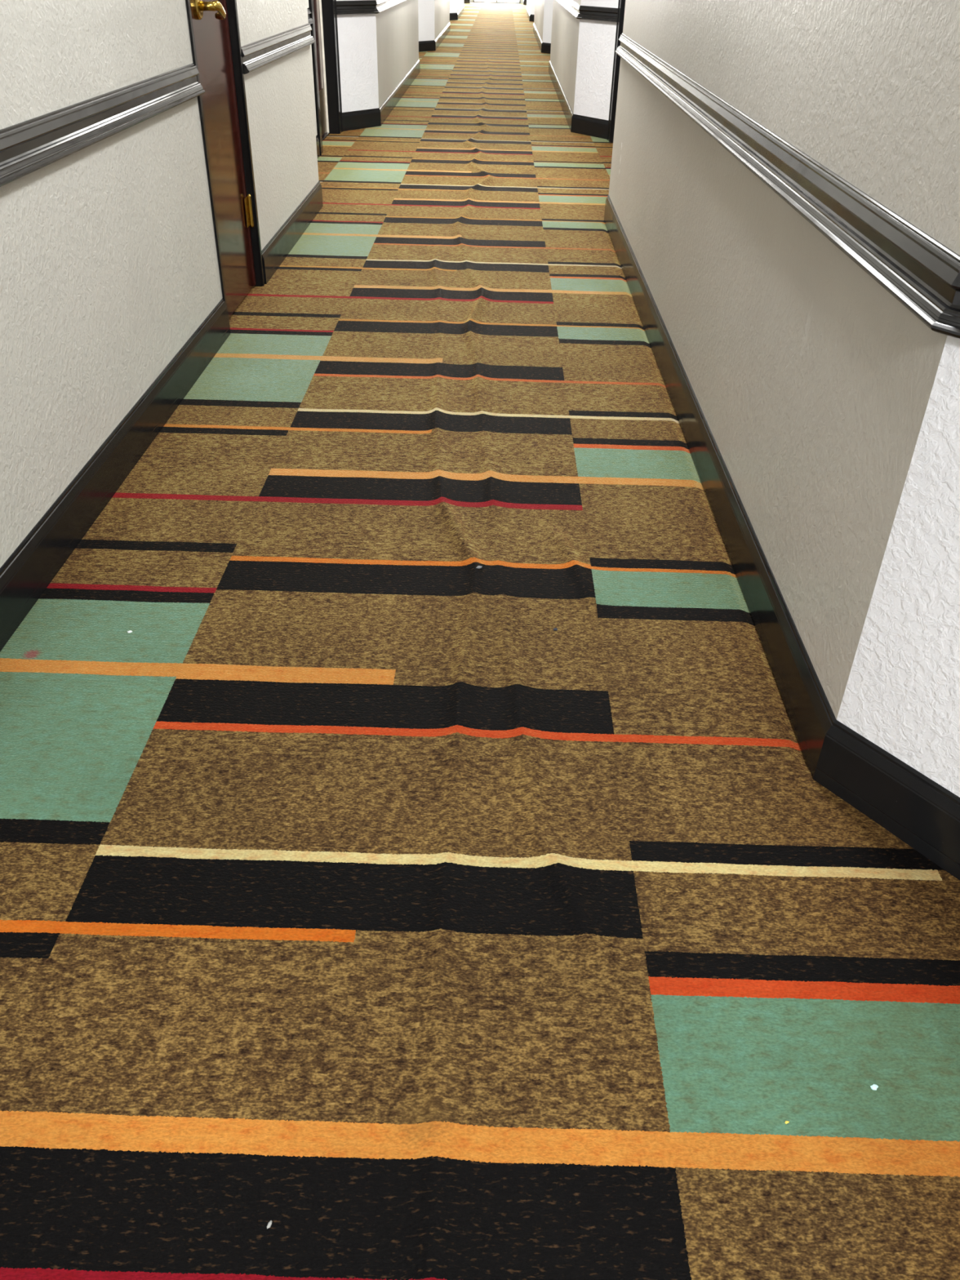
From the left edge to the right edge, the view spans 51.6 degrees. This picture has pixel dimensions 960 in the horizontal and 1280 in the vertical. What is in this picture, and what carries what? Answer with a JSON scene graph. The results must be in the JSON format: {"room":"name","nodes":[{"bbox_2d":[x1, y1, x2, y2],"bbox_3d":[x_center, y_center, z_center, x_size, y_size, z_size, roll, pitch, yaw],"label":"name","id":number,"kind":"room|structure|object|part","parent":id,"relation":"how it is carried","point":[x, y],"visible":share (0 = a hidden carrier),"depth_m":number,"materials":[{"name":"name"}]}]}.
{"room":"hotel corridor","nodes":[
{"label":"hotel corridor","id":0,"kind":"room"},
{"bbox_2d":[0,0,463,567],"bbox_3d":[-0.809,-9.437,13.632,0.274,2.400,38.880,2,35,0],"label":"wall","id":1,"kind":"structure","parent":0,"point":[109,265],"depth_m":2.62,"materials":[{"name":"grey paint"}]},
{"bbox_2d":[0,62,204,186],"bbox_3d":[-1.045,-0.661,1.548,0.270,0.092,4.198,5,35,5],"label":"chair rail","id":2,"kind":"object","parent":1,"relation":"attached to","point":[27,147],"visible":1,"depth_m":2.40,"materials":[{"name":"black paint"}]},
{"bbox_2d":[0,297,230,651],"bbox_3d":[-1.069,-0.023,1.990,0.254,0.133,4.197,5,35,5],"label":"baseboard","id":3,"kind":"structure","parent":1,"relation":"attached to","point":[26,574],"depth_m":2.53,"materials":[{"name":"black paint"}]},
{"bbox_2d":[185,0,264,328],"bbox_3d":[-0.955,-2.228,3.434,0.160,2.123,0.685,2,35,0],"label":"door","id":4,"kind":"structure","parent":1,"relation":"in","point":[213,24],"depth_m":3.77,"materials":[{"name":"brown wood"}]},
{"bbox_3d":[-0.911,-2.165,3.411,0.068,0.062,0.154,2,35,0],"label":"lever","id":5,"kind":"part","parent":4,"relation":"part of","materials":[{"name":"gold metal"}]},
{"bbox_2d":[240,7,315,74],"bbox_3d":[-0.995,-3.196,5.219,0.253,0.092,3.342,-3,35,-6],"label":"chair rail","id":6,"kind":"object","parent":1,"relation":"attached to","point":[256,55],"visible":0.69,"depth_m":4.37,"materials":[{"name":"black paint"}]},
{"bbox_2d":[261,134,323,284],"bbox_3d":[-1.019,-2.557,5.660,0.237,0.133,3.340,-3,35,-6],"label":"baseboard","id":7,"kind":"structure","parent":1,"relation":"attached to","point":[273,254],"depth_m":4.83,"materials":[{"name":"black paint"}]},
{"bbox_2d":[308,0,342,155],"bbox_3d":[-1.192,-4.699,6.917,0.191,2.222,1.165,2,35,0],"label":"door","id":8,"kind":"structure","parent":1,"relation":"in","point":[325,50],"depth_m":7.57,"materials":[{"name":"brown wood"}]},
{"bbox_3d":[-1.231,-4.649,6.953,0.044,2.077,0.893,2,35,0],"label":"panel","id":9,"kind":"part","parent":8,"relation":"part of","materials":[{"name":"brown wood"}]},
{"bbox_3d":[-1.225,-3.930,7.451,0.003,0.300,0.836,2,35,0],"label":"kick plate","id":10,"kind":"part","parent":8,"relation":"part of","materials":[{"name":"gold metal"}]},
{"bbox_2d":[336,0,406,15],"bbox_3d":[-0.889,-6.708,10.307,0.304,0.092,6.712,2,35,0],"label":"chair rail","id":11,"kind":"object","parent":1,"relation":"attached to","point":[357,6],"visible":1,"depth_m":7.75,"materials":[{"name":"black paint"}]},
{"bbox_2d":[342,4,464,131],"bbox_3d":[-0.738,-10.914,17.767,0.288,0.133,23.755,2,35,0],"label":"baseboard","id":12,"kind":"structure","parent":1,"relation":"attached to","point":[366,118],"depth_m":9.07,"materials":[{"name":"black paint"}]},
{"bbox_2d":[463,0,471,3],"bbox_3d":[-0.528,-18.608,28.913,0.247,0.133,3.331,5,35,6],"label":"baseboard","id":13,"kind":"structure","parent":1,"relation":"attached to","point":[464,1],"depth_m":29.47,"materials":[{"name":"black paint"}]},
{"bbox_2d":[0,0,959,1279],"bbox_3d":[0.177,-9.061,15.228,3.360,0.029,41.440,2,35,0],"label":"floor","id":14,"kind":"structure","parent":0,"point":[391,916],"depth_m":1.63,"materials":[{"name":"carpet"}]},
{"bbox_2d":[266,1220,272,1228],"bbox_3d":[-0.240,0.668,1.134,0.005,0.002,0.010,8,35,10],"label":"lint speck","id":15,"kind":"object","parent":14,"relation":"on","point":[269,1223],"visible":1,"depth_m":1.13},
{"bbox_2d":[870,1084,878,1089],"bbox_3d":[0.512,0.580,1.287,0.011,0.004,0.008,2,35,0],"label":"lint speck","id":16,"kind":"object","parent":14,"relation":"on","point":[873,1086],"visible":1,"depth_m":1.29},
{"bbox_2d":[526,0,959,797],"bbox_3d":[1.081,-9.384,13.622,0.274,2.400,38.880,2,35,0],"label":"wall","id":17,"kind":"structure","parent":0,"point":[831,410],"depth_m":1.83,"materials":[{"name":"grey paint"}]},
{"bbox_2d":[525,6,608,138],"bbox_3d":[1.138,-10.853,17.746,0.288,0.133,23.863,2,35,0],"label":"baseboard","id":18,"kind":"structure","parent":17,"relation":"attached to","point":[580,124],"depth_m":8.34,"materials":[{"name":"black paint"}]},
{"bbox_2d":[555,0,617,22],"bbox_3d":[0.974,-6.710,10.376,0.304,0.092,7.040,2,35,0],"label":"chair rail","id":19,"kind":"object","parent":17,"relation":"attached to","point":[580,12],"visible":0.95,"depth_m":7.69,"materials":[{"name":"black paint"}]},
{"bbox_2d":[606,0,625,142],"bbox_3d":[1.123,-4.591,6.842,0.191,2.222,1.173,2,35,0],"label":"door","id":20,"kind":"structure","parent":17,"relation":"in","point":[621,3],"depth_m":7.61,"materials":[{"name":"brown wood"}]},
{"bbox_2d":[604,195,959,879],"bbox_3d":[0.787,-1.120,3.643,0.288,0.133,8.045,2,35,0],"label":"baseboard","id":21,"kind":"structure","parent":17,"relation":"attached to","point":[918,811],"depth_m":1.89,"materials":[{"name":"black paint"}]},
{"bbox_2d":[615,33,959,338],"bbox_3d":[0.795,-1.758,3.202,0.304,0.092,8.045,2,35,0],"label":"chair rail","id":22,"kind":"object","parent":17,"relation":"attached to","point":[919,271],"visible":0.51,"depth_m":1.74,"materials":[{"name":"silver metal"}]},
{"bbox_3d":[0.557,-20.477,29.662,3.480,2.400,0.096,2,35,0],"label":"wall","id":23,"kind":"structure","parent":0,"visible":0},
{"bbox_2d":[472,0,520,3],"bbox_3d":[0.533,-20.330,29.765,1.456,2.040,0.064,2,35,0],"label":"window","id":24,"kind":"structure","parent":23,"relation":"in","point":[473,0],"depth_m":30.31,"materials":[{"name":"grey glass"}]}
]}

